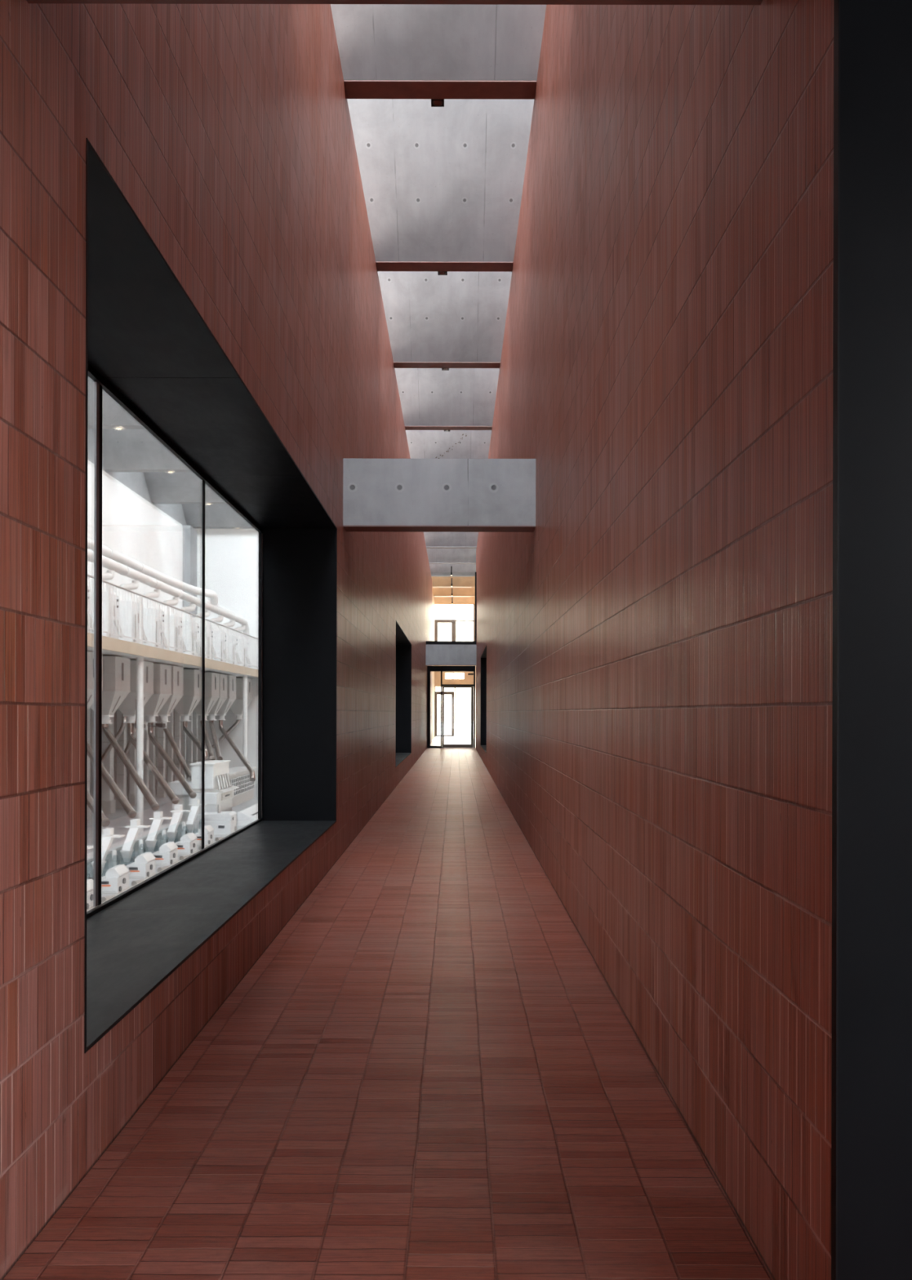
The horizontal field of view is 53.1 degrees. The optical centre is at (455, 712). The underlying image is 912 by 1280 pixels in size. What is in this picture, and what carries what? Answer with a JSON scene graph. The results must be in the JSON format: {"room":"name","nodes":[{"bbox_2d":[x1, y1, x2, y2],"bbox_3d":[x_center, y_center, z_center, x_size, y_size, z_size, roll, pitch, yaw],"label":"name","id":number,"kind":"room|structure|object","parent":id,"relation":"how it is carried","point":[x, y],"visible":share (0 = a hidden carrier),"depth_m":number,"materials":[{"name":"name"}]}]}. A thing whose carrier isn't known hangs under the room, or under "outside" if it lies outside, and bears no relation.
{"room":"corridor","nodes":[
{"label":"corridor","id":0,"kind":"room"},
{"bbox_2d":[87,428,211,611],"bbox_3d":[-10.141,-4.231,24.000,0.300,13.880,72.000,0,0,0],"label":"wall","id":1,"kind":"structure","parent":0,"point":[133,527],"depth_m":28.59,"materials":[{"name":"white paint"}]},
{"bbox_2d":[89,708,182,812],"bbox_3d":[-9.931,0.724,21.150,0.140,3.970,26.300,0,0,0],"label":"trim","id":2,"kind":"structure","parent":1,"relation":"attached to","point":[91,718],"depth_m":27.39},
{"bbox_2d":[182,525,197,779],"bbox_3d":[-9.856,-2.076,33.850,0.280,9.570,0.900,0,0,0],"label":"column","id":3,"kind":"structure","parent":1,"relation":"attached to","point":[189,533],"depth_m":33.40,"materials":[{"name":"concrete"}]},
{"bbox_2d":[86,784,257,911],"bbox_3d":[-5.632,2.818,13.150,8.748,0.200,42.300,0,0,0],"label":"floor","id":4,"kind":"structure","parent":0,"point":[119,820],"depth_m":22.20,"materials":[{"name":"white"}]},
{"bbox_2d":[86,706,91,820],"bbox_3d":[-9.402,0.725,23.100,0.275,3.970,0.275,0,0,0],"label":"elevator leg","id":5,"kind":"object","parent":4,"relation":"on","point":[88,811],"visible":0.2,"depth_m":23.11,"materials":[{"name":"white paint"}]},
{"bbox_2d":[86,845,115,911],"bbox_3d":[-5.419,2.306,13.096,1.011,0.875,1.342,0,0,0],"label":"mill","id":6,"kind":"object","parent":4,"relation":"on","point":[89,882],"visible":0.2,"depth_m":12.70,"materials":[{"name":"white metal"}]},
{"bbox_2d":[101,713,115,813],"bbox_3d":[-9.402,0.725,24.600,0.350,3.970,0.350,0,0,0],"label":"elevator leg","id":7,"kind":"object","parent":4,"relation":"on","point":[108,802],"visible":0.46,"depth_m":24.46,"materials":[{"name":"white paint"}]},
{"bbox_2d":[88,827,144,893],"bbox_3d":[-5.419,2.306,14.339,1.011,0.875,1.342,0,0,0],"label":"mill","id":8,"kind":"object","parent":4,"relation":"on","point":[116,879],"visible":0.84,"depth_m":14.00,"materials":[{"name":"white metal"}]},
{"bbox_2d":[105,864,128,878],"bbox_3d":[-5.163,2.426,13.935,0.204,0.143,0.410,0,0,0],"label":"hood","id":9,"kind":"object","parent":8,"relation":"attached to","point":[120,871],"depth_m":13.79,"materials":[{"name":"white paint"}]},
{"bbox_2d":[115,708,127,808],"bbox_3d":[-9.402,0.725,25.700,0.250,3.970,0.250,0,0,0],"label":"elevator leg","id":10,"kind":"object","parent":4,"relation":"on","point":[122,774],"visible":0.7,"depth_m":25.60,"materials":[{"name":"white paint"}]},
{"bbox_2d":[86,823,169,873],"bbox_3d":[-6.356,2.604,15.200,0.280,0.225,10.400,0,0,0],"label":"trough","id":11,"kind":"object","parent":4,"relation":"on","point":[118,846],"visible":0.28,"depth_m":17.24,"materials":[{"name":"white paint"}]},
{"bbox_2d":[128,731,136,805],"bbox_3d":[-9.402,0.725,26.600,0.175,3.970,0.175,0,0,0],"label":"elevator leg","id":12,"kind":"object","parent":4,"relation":"on","point":[132,795],"visible":0.3,"depth_m":26.53,"materials":[{"name":"white paint"}]},
{"bbox_2d":[132,656,147,833],"bbox_3d":[-7.131,0.725,20.630,0.260,3.980,0.260,0,0,0],"label":"steel column","id":13,"kind":"structure","parent":4,"relation":"on","point":[140,660],"depth_m":20.57,"materials":[{"name":"metal"}]},
{"bbox_2d":[118,818,168,879],"bbox_3d":[-5.419,2.306,15.582,1.011,0.875,1.342,0,0,0],"label":"mill","id":14,"kind":"object","parent":4,"relation":"on","point":[143,867],"visible":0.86,"depth_m":15.37,"materials":[{"name":"white metal"}]},
{"bbox_2d":[134,852,155,864],"bbox_3d":[-5.163,2.426,15.178,0.204,0.143,0.410,0,0,0],"label":"hood","id":15,"kind":"object","parent":14,"relation":"attached to","point":[147,858],"depth_m":15.02,"materials":[{"name":"white paint"}]},
{"bbox_2d":[143,715,150,802],"bbox_3d":[-9.402,0.725,27.600,0.250,3.970,0.250,0,0,0],"label":"elevator leg","id":16,"kind":"object","parent":4,"relation":"on","point":[146,740],"visible":0.34,"depth_m":27.50,"materials":[{"name":"white paint"}]},
{"bbox_2d":[148,722,155,799],"bbox_3d":[-9.402,0.725,28.300,0.150,3.970,0.150,0,0,0],"label":"elevator leg","id":17,"kind":"object","parent":4,"relation":"on","point":[152,748],"visible":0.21,"depth_m":28.24,"materials":[{"name":"white paint"}]},
{"bbox_2d":[156,715,165,797],"bbox_3d":[-9.402,0.725,29.200,0.225,3.970,0.225,0,0,0],"label":"elevator leg","id":18,"kind":"object","parent":4,"relation":"on","point":[161,793],"visible":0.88,"depth_m":29.11,"materials":[{"name":"white paint"}]},
{"bbox_2d":[144,811,190,866],"bbox_3d":[-5.419,2.306,16.825,1.011,0.875,1.342,0,0,0],"label":"mill","id":19,"kind":"object","parent":4,"relation":"on","point":[167,854],"visible":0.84,"depth_m":16.77,"materials":[{"name":"white metal"}]},
{"bbox_2d":[159,841,177,853],"bbox_3d":[-5.163,2.426,16.421,0.204,0.143,0.410,0,0,0],"label":"hood","id":20,"kind":"object","parent":19,"relation":"attached to","point":[171,846],"depth_m":16.25,"materials":[{"name":"white paint"}]},
{"bbox_2d":[166,710,173,795],"bbox_3d":[-9.402,0.725,30.100,0.175,3.970,0.175,0,0,0],"label":"elevator leg","id":21,"kind":"object","parent":4,"relation":"on","point":[170,724],"visible":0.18,"depth_m":30.03,"materials":[{"name":"white paint"}]},
{"bbox_2d":[173,709,181,781],"bbox_3d":[-9.402,0.725,30.900,0.200,3.970,0.200,0,0,0],"label":"elevator leg","id":22,"kind":"object","parent":4,"relation":"on","point":[177,735],"visible":0.48,"depth_m":30.82,"materials":[{"name":"white paint"}]},
{"bbox_2d":[169,780,191,823],"bbox_3d":[-6.626,2.206,22.500,0.658,1.020,0.600,0,0,0],"label":"box","id":23,"kind":"object","parent":4,"relation":"on","point":[177,788],"visible":0.31,"depth_m":22.25,"materials":[{"name":"white metal"}]},
{"bbox_2d":[166,804,208,855],"bbox_3d":[-5.419,2.306,18.069,1.011,0.875,1.342,0,0,0],"label":"mill","id":24,"kind":"object","parent":4,"relation":"on","point":[187,845],"visible":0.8,"depth_m":18.03,"materials":[{"name":"white metal"}]},
{"bbox_2d":[186,711,193,780],"bbox_3d":[-9.402,0.725,32.300,0.200,3.970,0.200,0,0,0],"label":"elevator leg","id":25,"kind":"object","parent":4,"relation":"on","point":[189,743],"visible":0.29,"depth_m":32.22,"materials":[{"name":"white paint"}]},
{"bbox_2d":[192,710,198,763],"bbox_3d":[-9.402,0.725,33.000,0.150,3.970,0.150,0,0,0],"label":"elevator leg","id":26,"kind":"object","parent":4,"relation":"on","point":[195,717],"visible":0.5,"depth_m":32.94,"materials":[{"name":"white paint"}]},
{"bbox_2d":[185,799,223,845],"bbox_3d":[-5.419,2.306,19.311,1.011,0.875,1.342,0,0,0],"label":"mill","id":27,"kind":"object","parent":4,"relation":"on","point":[208,829],"visible":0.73,"depth_m":19.27,"materials":[{"name":"white metal"}]},
{"bbox_2d":[189,760,239,827],"bbox_3d":[-5.844,1.960,22.275,0.840,1.515,1.650,0,0,0],"label":"optical sorter","id":28,"kind":"object","parent":4,"relation":"on","point":[218,788],"visible":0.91,"depth_m":21.55,"materials":[{"name":"white metal"}]},
{"bbox_2d":[196,804,236,835],"bbox_3d":[-5.350,2.389,20.455,0.830,0.660,0.570,0,0,0],"label":"control console","id":29,"kind":"object","parent":4,"relation":"on","point":[223,823],"visible":0.83,"depth_m":20.19,"materials":[{"name":"white metal"}]},
{"bbox_2d":[229,766,256,807],"bbox_3d":[-6.640,2.216,27.200,0.630,1.000,3.700,0,0,0],"label":"machine","id":30,"kind":"object","parent":4,"relation":"on","point":[239,776],"visible":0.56,"depth_m":27.37,"materials":[{"name":"grey metal"}]},
{"bbox_2d":[230,773,253,795],"bbox_3d":[-6.389,2.154,27.239,0.030,0.525,3.378,0,0,0],"label":"grille","id":31,"kind":"object","parent":30,"relation":"attached to","point":[246,786],"depth_m":27.34,"materials":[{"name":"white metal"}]},
{"bbox_2d":[241,675,249,766],"bbox_3d":[-7.051,0.725,30.600,0.260,3.980,0.260,0,0,0],"label":"steel column","id":32,"kind":"structure","parent":4,"relation":"on","point":[245,677],"depth_m":30.54,"materials":[{"name":"metal"}]},
{"bbox_2d":[87,632,257,677],"bbox_3d":[-8.482,-1.397,21.140,3.010,0.258,26.280,0,0,0],"label":"gallery","id":33,"kind":"object","parent":32,"relation":"on","point":[111,646],"visible":0.39,"depth_m":22.32,"materials":[{"name":"white paint"}]},
{"bbox_2d":[87,651,103,710],"bbox_3d":[-8.058,-0.504,19.200,0.942,1.515,0.944,0,0,0],"label":"bin","id":34,"kind":"object","parent":33,"relation":"hanging from","point":[90,655],"visible":0.12,"depth_m":19.07,"materials":[{"name":"grey metal"}]},
{"bbox_2d":[87,742,136,817],"bbox_3d":[-6.866,1.061,17.676,0.150,1.610,3.950,0,0,-37],"label":"pipe","id":35,"kind":"object","parent":34,"relation":"attached to","point":[131,813],"visible":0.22,"depth_m":16.84,"materials":[{"name":"silver metal"}]},
{"bbox_2d":[87,569,124,639],"bbox_3d":[-7.901,-2.356,20.202,0.928,1.675,0.764,0,0,0],"label":"polisher","id":36,"kind":"object","parent":33,"relation":"on","point":[110,574],"visible":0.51,"depth_m":20.17,"materials":[{"name":"white paint"}]},
{"bbox_2d":[87,578,115,595],"bbox_3d":[-7.944,-2.789,20.200,0.680,0.300,0.680,0,0,0],"label":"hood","id":37,"kind":"object","parent":36,"relation":"attached to","point":[91,580],"depth_m":20.01,"materials":[{"name":"white paint"}]},
{"bbox_2d":[90,656,130,724],"bbox_3d":[-8.058,-0.504,20.850,0.942,1.515,0.944,0,0,0],"label":"bin","id":38,"kind":"object","parent":33,"relation":"hanging from","point":[116,669],"visible":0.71,"depth_m":20.60,"materials":[{"name":"grey metal"}]},
{"bbox_2d":[102,724,159,810],"bbox_3d":[-6.866,1.061,19.124,0.150,1.611,4.281,0,0,-33],"label":"pipe","id":39,"kind":"object","parent":38,"relation":"attached to","point":[143,788],"visible":0.97,"depth_m":18.77,"materials":[{"name":"silver metal"}]},
{"bbox_2d":[101,713,125,761],"bbox_3d":[-8.961,-0.008,23.903,0.866,2.593,0.131,0,0,23],"label":"pipe","id":40,"kind":"object","parent":33,"relation":"hanging from","point":[121,730],"visible":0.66,"depth_m":23.82,"materials":[{"name":"silver metal"}]},
{"bbox_2d":[113,580,147,644],"bbox_3d":[-7.901,-2.356,21.802,0.928,1.675,0.764,0,0,0],"label":"polisher","id":41,"kind":"object","parent":33,"relation":"on","point":[135,584],"visible":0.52,"depth_m":21.50,"materials":[{"name":"white paint"}]},
{"bbox_2d":[113,589,139,603],"bbox_3d":[-7.944,-2.789,21.800,0.680,0.300,0.680,0,0,0],"label":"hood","id":42,"kind":"object","parent":41,"relation":"attached to","point":[117,590],"depth_m":21.58,"materials":[{"name":"white paint"}]},
{"bbox_2d":[117,660,154,723],"bbox_3d":[-8.058,-0.504,22.500,0.942,1.515,0.944,0,0,0],"label":"bin","id":43,"kind":"object","parent":33,"relation":"hanging from","point":[128,708],"visible":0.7,"depth_m":22.31,"materials":[{"name":"grey metal"}]},
{"bbox_2d":[127,723,179,804],"bbox_3d":[-6.867,1.062,20.573,0.150,1.612,4.621,0,0,-31],"label":"pipe","id":44,"kind":"object","parent":43,"relation":"attached to","point":[174,798],"visible":0.98,"depth_m":20.05,"materials":[{"name":"silver metal"}]},
{"bbox_2d":[137,589,166,648],"bbox_3d":[-7.901,-2.356,23.402,0.928,1.675,0.764,0,0,0],"label":"polisher","id":45,"kind":"object","parent":33,"relation":"on","point":[156,593],"visible":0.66,"depth_m":23.13,"materials":[{"name":"white paint"}]},
{"bbox_2d":[137,597,162,610],"bbox_3d":[-7.944,-2.789,23.400,0.680,0.300,0.680,0,0,0],"label":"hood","id":46,"kind":"object","parent":45,"relation":"attached to","point":[148,600],"depth_m":23.17,"materials":[{"name":"white paint"}]},
{"bbox_2d":[143,663,172,722],"bbox_3d":[-8.058,-0.504,23.950,0.942,1.515,0.944,0,0,0],"label":"bin","id":47,"kind":"object","parent":33,"relation":"hanging from","point":[162,673],"visible":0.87,"depth_m":23.75,"materials":[{"name":"grey metal"}]},
{"bbox_2d":[147,722,196,798],"bbox_3d":[-6.866,1.062,21.920,0.150,1.613,4.801,0,0,-29],"label":"pipe","id":48,"kind":"object","parent":47,"relation":"attached to","point":[181,779],"visible":0.88,"depth_m":21.68,"materials":[{"name":"silver metal"}]},
{"bbox_2d":[157,666,183,721],"bbox_3d":[-8.058,-0.504,25.020,0.942,1.515,0.944,0,0,0],"label":"bin","id":49,"kind":"object","parent":33,"relation":"hanging from","point":[177,673],"visible":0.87,"depth_m":24.88,"materials":[{"name":"grey metal"}]},
{"bbox_2d":[160,721,191,781],"bbox_3d":[-7.253,0.964,23.705,0.150,1.419,3.175,0,0,-30],"label":"pipe","id":50,"kind":"object","parent":49,"relation":"attached to","point":[168,734],"visible":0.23,"depth_m":23.39,"materials":[{"name":"silver metal"}]},
{"bbox_2d":[87,573,257,669],"bbox_3d":[-7.016,-2.083,21.600,0.044,1.121,25.200,0,0,0],"label":"railing","id":51,"kind":"object","parent":33,"relation":"on","point":[108,584],"visible":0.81,"depth_m":22.10,"materials":[{"name":"metal"}]},
{"bbox_2d":[158,597,186,653],"bbox_3d":[-7.901,-2.356,25.002,0.928,1.675,0.764,0,0,0],"label":"polisher","id":52,"kind":"object","parent":33,"relation":"on","point":[175,601],"visible":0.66,"depth_m":24.86,"materials":[{"name":"white paint"}]},
{"bbox_2d":[158,604,179,617],"bbox_3d":[-7.944,-2.789,25.000,0.680,0.300,0.680,0,0,0],"label":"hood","id":53,"kind":"object","parent":52,"relation":"attached to","point":[162,606],"depth_m":24.81,"materials":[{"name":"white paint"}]},
{"bbox_2d":[173,669,201,721],"bbox_3d":[-8.058,-0.504,27.000,0.942,1.515,0.944,0,0,0],"label":"bin","id":54,"kind":"object","parent":33,"relation":"hanging from","point":[192,694],"visible":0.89,"depth_m":26.70,"materials":[{"name":"grey metal"}]},
{"bbox_2d":[182,721,208,759],"bbox_3d":[-7.103,0.712,24.811,0.155,0.913,4.882,0,0,-22],"label":"pipe","id":55,"kind":"object","parent":54,"relation":"attached to","point":[189,734],"visible":0.75,"depth_m":24.73,"materials":[{"name":"silver metal"}]},
{"bbox_2d":[176,604,201,656],"bbox_3d":[-7.901,-2.356,26.602,0.928,1.675,0.764,0,0,0],"label":"polisher","id":56,"kind":"object","parent":33,"relation":"on","point":[192,607],"visible":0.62,"depth_m":26.44,"materials":[{"name":"white paint"}]},
{"bbox_2d":[176,611,196,622],"bbox_3d":[-7.944,-2.789,26.600,0.680,0.300,0.680,0,0,0],"label":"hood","id":57,"kind":"object","parent":56,"relation":"attached to","point":[185,614],"depth_m":26.37,"materials":[{"name":"white paint"}]},
{"bbox_2d":[192,609,217,659],"bbox_3d":[-7.901,-2.356,28.202,0.928,1.675,0.764,0,0,0],"label":"polisher","id":58,"kind":"object","parent":33,"relation":"on","point":[206,612],"visible":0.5,"depth_m":27.99,"materials":[{"name":"white paint"}]},
{"bbox_2d":[193,671,219,720],"bbox_3d":[-8.058,-0.504,28.900,0.942,1.515,0.944,0,0,0],"label":"bin","id":59,"kind":"object","parent":33,"relation":"hanging from","point":[211,679],"visible":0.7,"depth_m":28.66,"materials":[{"name":"grey metal"}]},
{"bbox_2d":[208,673,227,720],"bbox_3d":[-8.058,-0.504,29.920,0.942,1.515,0.944,0,0,0],"label":"bin","id":60,"kind":"object","parent":33,"relation":"hanging from","point":[223,677],"visible":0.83,"depth_m":29.81,"materials":[{"name":"grey metal"}]},
{"bbox_2d":[208,720,222,759],"bbox_3d":[-7.036,0.762,26.716,0.150,1.014,6.841,0,0,-17],"label":"pipe","id":61,"kind":"object","parent":60,"relation":"attached to","point":[218,753],"visible":0.94,"depth_m":25.94,"materials":[{"name":"silver metal"}]},
{"bbox_2d":[208,615,229,662],"bbox_3d":[-7.901,-2.356,29.802,0.928,1.675,0.764,0,0,0],"label":"polisher","id":62,"kind":"object","parent":33,"relation":"on","point":[220,619],"visible":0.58,"depth_m":29.61,"materials":[{"name":"white paint"}]},
{"bbox_2d":[208,622,224,632],"bbox_3d":[-7.944,-2.789,29.800,0.680,0.300,0.680,0,0,0],"label":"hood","id":63,"kind":"object","parent":62,"relation":"attached to","point":[208,622],"depth_m":29.59,"materials":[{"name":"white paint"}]},
{"bbox_2d":[216,675,236,719],"bbox_3d":[-8.058,-0.504,31.150,0.942,1.515,0.944,0,0,0],"label":"bin","id":64,"kind":"object","parent":33,"relation":"hanging from","point":[231,680],"visible":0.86,"depth_m":30.99,"materials":[{"name":"grey metal"}]},
{"bbox_2d":[221,620,240,665],"bbox_3d":[-7.901,-2.356,31.402,0.928,1.675,0.764,0,0,0],"label":"polisher","id":65,"kind":"object","parent":33,"relation":"on","point":[232,623],"visible":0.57,"depth_m":31.25,"materials":[{"name":"white paint"}]},
{"bbox_2d":[229,678,253,719],"bbox_3d":[-8.058,-0.504,33.700,0.942,1.515,0.944,0,0,0],"label":"bin","id":66,"kind":"object","parent":33,"relation":"hanging from","point":[236,708],"visible":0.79,"depth_m":33.40,"materials":[{"name":"grey metal"}]},
{"bbox_2d":[232,625,250,667],"bbox_3d":[-7.901,-2.356,33.002,0.928,1.675,0.764,0,0,0],"label":"polisher","id":67,"kind":"object","parent":33,"relation":"on","point":[242,628],"visible":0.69,"depth_m":32.83,"materials":[{"name":"white paint"}]},
{"bbox_3d":[-7.901,-2.356,17.002,0.928,1.675,0.764,0,0,0],"label":"polisher","id":68,"kind":"object","parent":33,"relation":"on","visible":0},
{"bbox_2d":[87,548,249,639],"bbox_3d":[-7.744,-3.082,21.500,0.253,0.738,25.000,0,0,0],"label":"air duct","id":69,"kind":"object","parent":68,"relation":"attached to","point":[123,570],"visible":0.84,"depth_m":23.88,"materials":[{"name":"metal"}]},
{"bbox_2d":[87,537,217,605],"bbox_3d":[-8.236,-3.673,19.005,0.818,0.564,20.010,0,0,2],"label":"air duct","id":70,"kind":"object","parent":69,"relation":"attached to","point":[107,552],"visible":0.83,"depth_m":24.66,"materials":[{"name":"metal"}]},
{"bbox_3d":[-8.058,-0.504,17.550,0.942,1.515,0.944,0,0,0],"label":"bin","id":71,"kind":"object","parent":33,"relation":"hanging from","visible":0},
{"bbox_2d":[86,790,110,826],"bbox_3d":[-6.867,1.060,16.228,0.150,1.610,3.634,0,0,-41],"label":"pipe","id":72,"kind":"object","parent":71,"relation":"attached to","point":[105,821],"visible":0.12,"depth_m":15.14,"materials":[{"name":"silver metal"}]},
{"bbox_2d":[237,803,257,826],"bbox_3d":[-4.915,2.555,23.700,0.620,0.330,3.600,0,0,0],"label":"chute","id":73,"kind":"object","parent":4,"relation":"on","point":[246,816],"visible":0.36,"depth_m":21.93,"materials":[{"name":"white metal"}]},
{"bbox_2d":[142,471,227,504],"bbox_3d":[-1.731,-8.978,28.245,16.500,4.172,3.990,0,0,0],"label":"roof slab","id":74,"kind":"structure","parent":0,"point":[163,487],"depth_m":29.62,"materials":[{"name":"concrete"}]},
{"bbox_2d":[0,0,431,1279],"bbox_3d":[-1.626,-2.678,20.000,0.800,8.450,56.000,0,0,0],"label":"wall","id":75,"kind":"structure","parent":0,"point":[226,130],"depth_m":3.54,"materials":[{"name":"tile"}]},
{"bbox_2d":[84,137,337,1053],"bbox_3d":[-1.630,-0.390,6.240,0.803,3.046,6.412,0,0,0],"label":"window","id":76,"kind":"structure","parent":75,"relation":"in","point":[148,347],"depth_m":5.85,"materials":[{"name":"black metal"}]},
{"bbox_2d":[395,620,411,767],"bbox_3d":[-1.630,-0.390,22.166,0.803,3.046,6.681,0,0,0],"label":"window","id":77,"kind":"structure","parent":75,"relation":"in","point":[403,646],"depth_m":25.50,"materials":[{"name":"black metal"}]},
{"bbox_2d":[426,666,475,747],"bbox_3d":[-0.178,-0.250,39.965,2.106,3.600,0.190,0,0,0],"label":"door","id":78,"kind":"structure","parent":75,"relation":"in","point":[442,668],"depth_m":39.96,"materials":[{"name":"brown metal"}]},
{"bbox_2d":[426,644,476,665],"bbox_3d":[-0.174,-2.404,38.095,2.106,0.862,0.290,0,0,0],"label":"lintel","id":79,"kind":"object","parent":75,"relation":"attached to","point":[436,655],"visible":1,"depth_m":37.95,"materials":[{"name":"concrete"}]},
{"bbox_2d":[426,572,476,644],"bbox_3d":[-0.170,-4.353,38.100,2.106,3.034,0.280,0,0,0],"label":"window","id":80,"kind":"structure","parent":79,"relation":"attached to","point":[433,642],"depth_m":37.96,"materials":[{"name":"black metal"}]},
{"bbox_2d":[181,503,253,528],"bbox_3d":[-1.731,-8.978,32.245,16.500,4.172,3.990,0,0,0],"label":"roof slab","id":81,"kind":"structure","parent":0,"point":[216,515],"depth_m":33.65,"materials":[{"name":"concrete"}]},
{"bbox_2d":[195,528,258,784],"bbox_3d":[-6.012,-2.093,34.425,7.968,9.620,0.250,0,0,0],"label":"wall","id":82,"kind":"structure","parent":0,"point":[231,555],"depth_m":34.30,"materials":[{"name":"white paint"}]},
{"bbox_2d":[218,720,255,781],"bbox_3d":[-6.771,1.073,28.090,0.171,1.634,6.747,0,0,-22],"label":"pipe","id":83,"kind":"object","parent":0,"point":[252,776],"visible":1,"depth_m":27.33,"materials":[{"name":"silver metal"}]},
{"bbox_2d":[92,428,491,472],"bbox_3d":[-1.731,-8.978,24.245,16.500,4.172,3.990,0,0,0],"label":"roof slab","id":84,"kind":"structure","parent":0,"point":[125,450],"depth_m":25.49,"materials":[{"name":"concrete"}]},
{"bbox_2d":[87,368,499,430],"bbox_3d":[-1.731,-8.978,20.245,16.500,4.172,3.990,0,0,0],"label":"roof slab","id":85,"kind":"structure","parent":0,"point":[431,398],"depth_m":21.51,"materials":[{"name":"concrete"}]},
{"bbox_2d":[211,528,478,548],"bbox_3d":[-1.731,-8.978,36.245,16.500,4.172,3.990,0,0,0],"label":"roof slab","id":86,"kind":"structure","parent":0,"point":[433,540],"depth_m":37.71,"materials":[{"name":"concrete"}]},
{"bbox_2d":[2,737,773,1279],"bbox_3d":[-0.053,1.650,25.150,4.900,0.200,66.300,0,0,0],"label":"floor","id":87,"kind":"structure","parent":0,"point":[429,1071],"depth_m":3.52,"materials":[{"name":"tile"}]},
{"bbox_2d":[26,0,762,4],"bbox_3d":[-0.174,-2.411,2.475,2.106,0.756,0.290,0,0,0],"label":"ceiling beam","id":88,"kind":"structure","parent":0,"point":[83,2],"depth_m":2.61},
{"bbox_2d":[431,591,434,739],"bbox_3d":[-1.609,-2.678,53.000,0.570,8.450,10.000,0,0,0],"label":"wall","id":89,"kind":"structure","parent":0,"point":[433,601],"depth_m":54.48,"materials":[{"name":"beige paint"}]},
{"bbox_2d":[330,4,546,99],"bbox_3d":[-1.731,-8.978,8.245,16.500,4.172,3.990,0,0,0],"label":"roof slab","id":90,"kind":"structure","parent":0,"point":[386,51],"depth_m":9.75,"materials":[{"name":"concrete"}]},
{"bbox_2d":[342,458,535,532],"bbox_3d":[-0.174,-2.405,10.115,2.106,0.744,0.290,0,0,0],"label":"concrete beam","id":91,"kind":"structure","parent":0,"point":[380,495],"depth_m":9.97,"materials":[{"name":"concrete"}]},
{"bbox_2d":[346,98,533,271],"bbox_3d":[-1.731,-8.978,12.245,16.500,4.172,3.990,0,0,0],"label":"roof slab","id":92,"kind":"structure","parent":0,"point":[442,187],"depth_m":13.14,"materials":[{"name":"concrete"}]},
{"bbox_2d":[377,271,511,368],"bbox_3d":[-1.731,-8.978,16.245,16.500,4.172,3.990,0,0,0],"label":"roof slab","id":93,"kind":"structure","parent":0,"point":[455,319],"depth_m":17.34,"materials":[{"name":"concrete"}]},
{"bbox_2d":[426,548,476,564],"bbox_3d":[-1.731,-8.978,40.245,16.500,4.172,3.990,0,0,0],"label":"roof slab","id":94,"kind":"structure","parent":0,"point":[435,556],"depth_m":41.70,"materials":[{"name":"concrete"}]},
{"bbox_2d":[429,564,475,577],"bbox_3d":[-1.731,-8.978,44.245,16.500,4.172,3.990,0,0,0],"label":"roof slab","id":95,"kind":"structure","parent":0,"point":[436,570],"depth_m":45.71,"materials":[{"name":"concrete"}]},
{"bbox_2d":[431,576,475,587],"bbox_3d":[-1.731,-8.978,48.245,16.500,4.172,3.990,0,0,0],"label":"roof slab","id":96,"kind":"structure","parent":0,"point":[437,582],"depth_m":49.75,"materials":[{"name":"beige paint"}]},
{"bbox_2d":[431,587,475,596],"bbox_3d":[-1.731,-8.978,52.245,16.500,4.172,3.990,0,0,0],"label":"roof slab","id":97,"kind":"structure","parent":0,"point":[437,592],"depth_m":53.75,"materials":[{"name":"beige paint"}]},
{"bbox_2d":[433,596,475,604],"bbox_3d":[-1.731,-8.978,56.245,16.500,4.172,3.990,0,0,0],"label":"roof slab","id":98,"kind":"structure","parent":0,"point":[437,600],"depth_m":57.75,"materials":[{"name":"beige paint"}]},
{"bbox_2d":[434,604,475,704],"bbox_3d":[-0.044,-2.675,58.125,3.700,8.450,0.250,0,0,0],"label":"wall","id":99,"kind":"structure","parent":0,"point":[468,679],"depth_m":58.00,"materials":[{"name":"beige paint"}]},
{"bbox_2d":[434,688,455,737],"bbox_3d":[-0.045,-0.050,58.100,2.530,3.200,0.060,0,0,0],"label":"window","id":100,"kind":"structure","parent":99,"relation":"in","point":[453,695],"depth_m":58.08,"materials":[{"name":"brown metal"}]},
{"bbox_2d":[435,604,474,640],"bbox_3d":[-0.034,-5.270,58.100,2.530,3.240,0.060,0,0,0],"label":"window","id":101,"kind":"structure","parent":99,"relation":"in","point":[453,622],"depth_m":58.08,"materials":[{"name":"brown metal"}]},
{"bbox_2d":[475,0,833,1279],"bbox_3d":[1.280,-2.672,20.556,0.800,8.450,36.888,0,0,0],"label":"wall","id":102,"kind":"structure","parent":0,"point":[659,642],"depth_m":3.38,"materials":[{"name":"red brick"}]},
{"bbox_2d":[480,645,486,753],"bbox_3d":[1.273,-0.384,28.581,0.803,3.046,5.851,0,0,0],"label":"window","id":103,"kind":"structure","parent":102,"relation":"in","point":[483,658],"depth_m":31.49,"materials":[{"name":"black metal"}]},
{"bbox_3d":[1.280,-2.672,-2.944,0.800,8.450,10.112,0,0,0],"label":"wall","id":104,"kind":"structure","parent":0,"visible":0},
{"bbox_2d":[831,0,911,1279],"bbox_3d":[1.274,-0.175,-0.244,0.801,3.455,4.712,0,0,0],"label":"door","id":105,"kind":"structure","parent":104,"relation":"in","point":[871,1096],"depth_m":2.09,"materials":[{"name":"black metal"}]},
{"label":"outside","id":106,"kind":"structure","parent":0,"visible":0},
{"bbox_2d":[435,721,471,737],"bbox_3d":[-0.004,1.750,109.150,120.000,0.200,101.700,0,0,0],"label":"ground","id":107,"kind":"structure","parent":106,"point":[462,729],"depth_m":89.95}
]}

